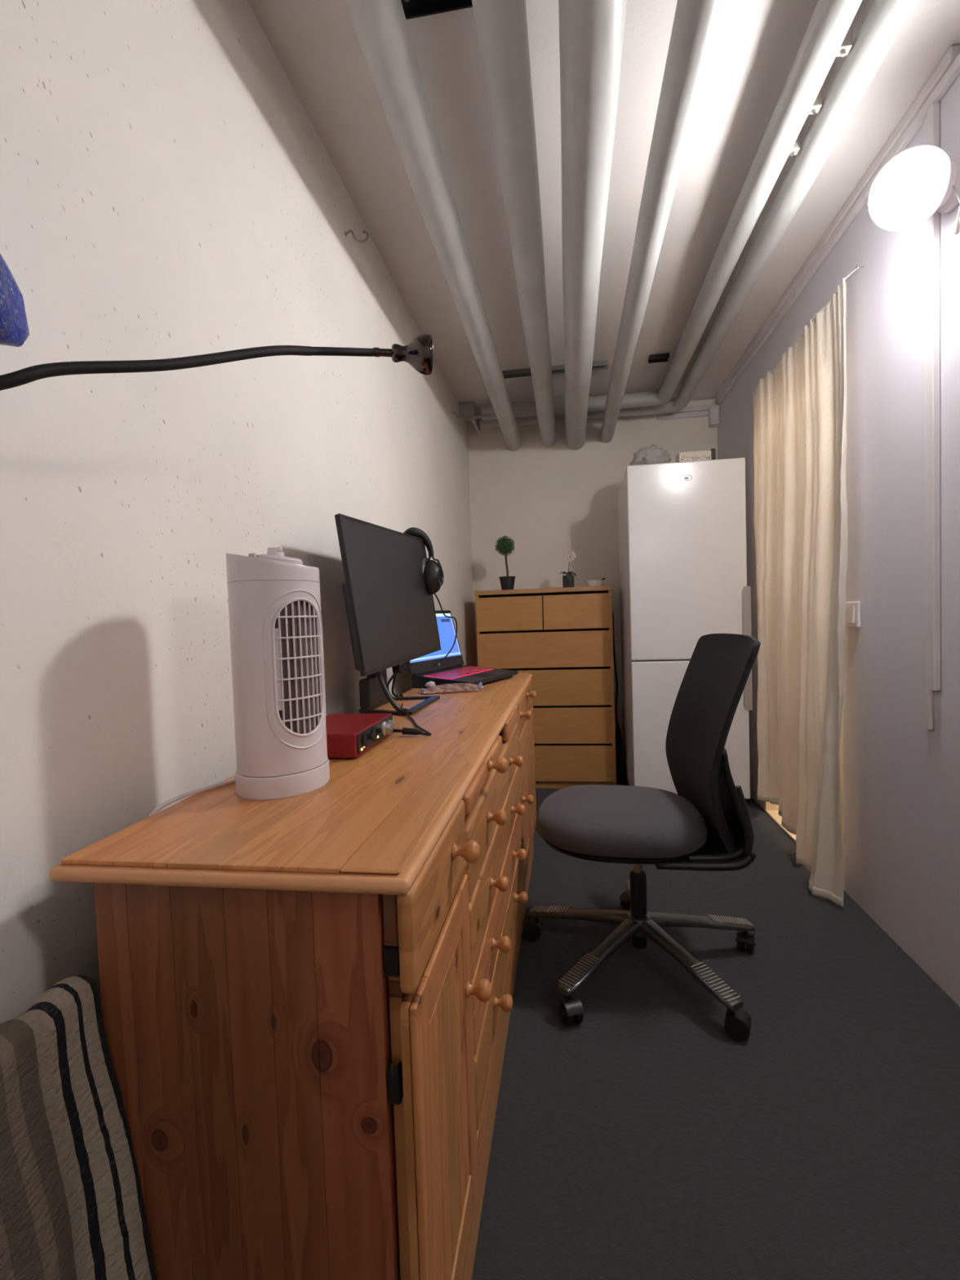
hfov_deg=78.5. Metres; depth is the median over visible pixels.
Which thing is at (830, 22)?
ceiling pipe
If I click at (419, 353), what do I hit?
gooseneck lamp
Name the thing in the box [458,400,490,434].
bracket
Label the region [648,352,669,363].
rail
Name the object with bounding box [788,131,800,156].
clamp
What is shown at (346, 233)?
wall hook
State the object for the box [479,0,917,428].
ceiling pipe
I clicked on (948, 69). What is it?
trim
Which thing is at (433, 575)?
ear cup
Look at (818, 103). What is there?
clamp
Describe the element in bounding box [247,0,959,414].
ceiling
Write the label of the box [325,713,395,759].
audio interface
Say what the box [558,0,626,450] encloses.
ceiling pipe
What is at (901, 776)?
wall
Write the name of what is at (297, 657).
grille
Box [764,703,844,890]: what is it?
door
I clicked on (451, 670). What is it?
laptop
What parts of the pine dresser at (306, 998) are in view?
post, panel, post, door, drawer, rail, rail, knob, knob, drawer, drawer, drawer, drawer, knob, knob, drawer, knob, rail, knob, knob, drawer, knob, knob, knob, knob, rail, drawer, knob, rail, knob, rail, knob, rail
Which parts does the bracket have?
plate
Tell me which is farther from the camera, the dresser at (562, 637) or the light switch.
the dresser at (562, 637)
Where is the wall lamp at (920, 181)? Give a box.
[868,144,959,234]
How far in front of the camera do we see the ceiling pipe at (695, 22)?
1.47 m
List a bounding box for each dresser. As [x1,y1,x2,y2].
[48,672,536,1279]
[474,585,616,788]
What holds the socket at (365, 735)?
attached to the audio interface
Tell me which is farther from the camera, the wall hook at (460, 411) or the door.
the wall hook at (460, 411)
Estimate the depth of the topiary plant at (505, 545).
3.57 m
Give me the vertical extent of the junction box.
0.120 m
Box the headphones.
[403,527,457,666]
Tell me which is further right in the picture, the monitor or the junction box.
the junction box
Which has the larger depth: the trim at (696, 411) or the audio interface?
the trim at (696, 411)
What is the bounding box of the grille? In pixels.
[271,597,324,737]
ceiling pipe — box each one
[344,0,521,450]
[471,0,556,447]
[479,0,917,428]
[480,0,862,420]
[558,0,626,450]
[600,0,724,443]
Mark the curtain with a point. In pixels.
(801, 531)
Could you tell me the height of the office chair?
0.975 m
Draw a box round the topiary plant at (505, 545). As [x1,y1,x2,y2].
[494,535,515,590]
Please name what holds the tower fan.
on the pine dresser at (306, 998)
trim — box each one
[657,404,710,420]
[716,44,959,403]
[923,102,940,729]
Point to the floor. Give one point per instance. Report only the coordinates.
(637, 1139)
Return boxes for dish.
[586,577,605,586]
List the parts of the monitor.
arm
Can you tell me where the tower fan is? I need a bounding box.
[148,546,329,816]
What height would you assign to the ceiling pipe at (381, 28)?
0.102 m
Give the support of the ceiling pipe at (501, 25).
attached to the wall at (557, 500)
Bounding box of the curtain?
[752,265,864,907]
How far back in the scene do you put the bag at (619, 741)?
3.52 m
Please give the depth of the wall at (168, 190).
0.94 m
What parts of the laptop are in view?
lid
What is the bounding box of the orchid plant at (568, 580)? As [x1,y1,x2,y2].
[560,551,577,587]
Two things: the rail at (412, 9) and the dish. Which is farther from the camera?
the dish
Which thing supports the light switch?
attached to the wall at (901, 776)
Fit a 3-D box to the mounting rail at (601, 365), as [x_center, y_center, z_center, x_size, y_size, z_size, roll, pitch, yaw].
[0.394,-1.467,3.194,0.590,0.024,0.050,-2,2,9]
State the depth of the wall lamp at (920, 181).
1.42 m
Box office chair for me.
[522,633,760,1041]
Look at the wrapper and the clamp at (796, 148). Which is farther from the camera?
the wrapper
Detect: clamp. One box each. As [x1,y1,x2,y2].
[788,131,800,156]
[808,84,822,115]
[835,22,853,57]
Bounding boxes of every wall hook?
[344,230,368,243]
[452,411,462,417]
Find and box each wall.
[0,0,475,1024]
[466,399,717,768]
[716,73,959,1006]
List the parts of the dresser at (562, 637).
panel, drawer, drawer, drawer, drawer, drawer, drawer, panel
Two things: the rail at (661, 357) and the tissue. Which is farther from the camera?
the rail at (661, 357)
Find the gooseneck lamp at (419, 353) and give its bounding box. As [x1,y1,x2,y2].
[0,333,433,391]
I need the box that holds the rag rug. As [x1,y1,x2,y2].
[0,975,156,1279]
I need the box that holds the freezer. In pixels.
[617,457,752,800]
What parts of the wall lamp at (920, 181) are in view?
pull cord, pull knob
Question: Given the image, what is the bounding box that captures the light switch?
[845,601,861,627]
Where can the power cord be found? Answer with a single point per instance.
(614, 653)
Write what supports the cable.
on the pine dresser at (306, 998)
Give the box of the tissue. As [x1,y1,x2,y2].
[425,681,435,687]
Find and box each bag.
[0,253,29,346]
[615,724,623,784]
[629,444,671,465]
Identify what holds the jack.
on the pine dresser at (306, 998)
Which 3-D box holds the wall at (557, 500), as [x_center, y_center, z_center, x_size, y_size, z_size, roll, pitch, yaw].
[0.759,-0.329,3.970,1.617,2.385,0.100,-2,2,9]
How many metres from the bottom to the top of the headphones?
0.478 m
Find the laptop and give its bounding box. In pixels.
[406,610,518,688]
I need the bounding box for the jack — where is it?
[392,727,422,734]
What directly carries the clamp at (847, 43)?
attached to the ceiling
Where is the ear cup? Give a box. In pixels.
[423,560,444,594]
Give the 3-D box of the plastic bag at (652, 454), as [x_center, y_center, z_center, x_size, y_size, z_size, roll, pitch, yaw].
[0.915,-0.979,3.160,0.192,0.141,0.181,0,3,42]
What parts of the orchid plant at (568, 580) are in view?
pot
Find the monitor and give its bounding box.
[334,513,441,715]
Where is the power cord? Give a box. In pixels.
[612,609,617,727]
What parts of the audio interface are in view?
gain knob, gain knob, volume knob, headphone knob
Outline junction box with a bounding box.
[708,404,719,427]
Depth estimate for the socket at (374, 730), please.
1.15 m
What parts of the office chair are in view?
arm, arm, seat, arm, arm, arm, backrest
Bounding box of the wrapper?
[421,681,483,693]
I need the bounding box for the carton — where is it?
[675,448,715,462]
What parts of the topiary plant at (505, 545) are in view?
stem, pot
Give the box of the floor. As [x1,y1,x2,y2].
[471,768,959,1279]
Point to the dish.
(596, 582)
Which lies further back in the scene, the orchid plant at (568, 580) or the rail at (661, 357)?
the orchid plant at (568, 580)
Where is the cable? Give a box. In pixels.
[400,703,431,735]
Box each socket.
[362,732,368,746]
[371,727,377,741]
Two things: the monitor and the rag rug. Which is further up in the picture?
the monitor
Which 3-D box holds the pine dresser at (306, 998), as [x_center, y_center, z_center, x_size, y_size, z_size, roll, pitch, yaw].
[-0.089,0.590,1.623,0.449,0.797,2.024,-2,2,9]
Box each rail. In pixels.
[400,0,472,19]
[502,360,608,378]
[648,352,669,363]
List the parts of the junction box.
lid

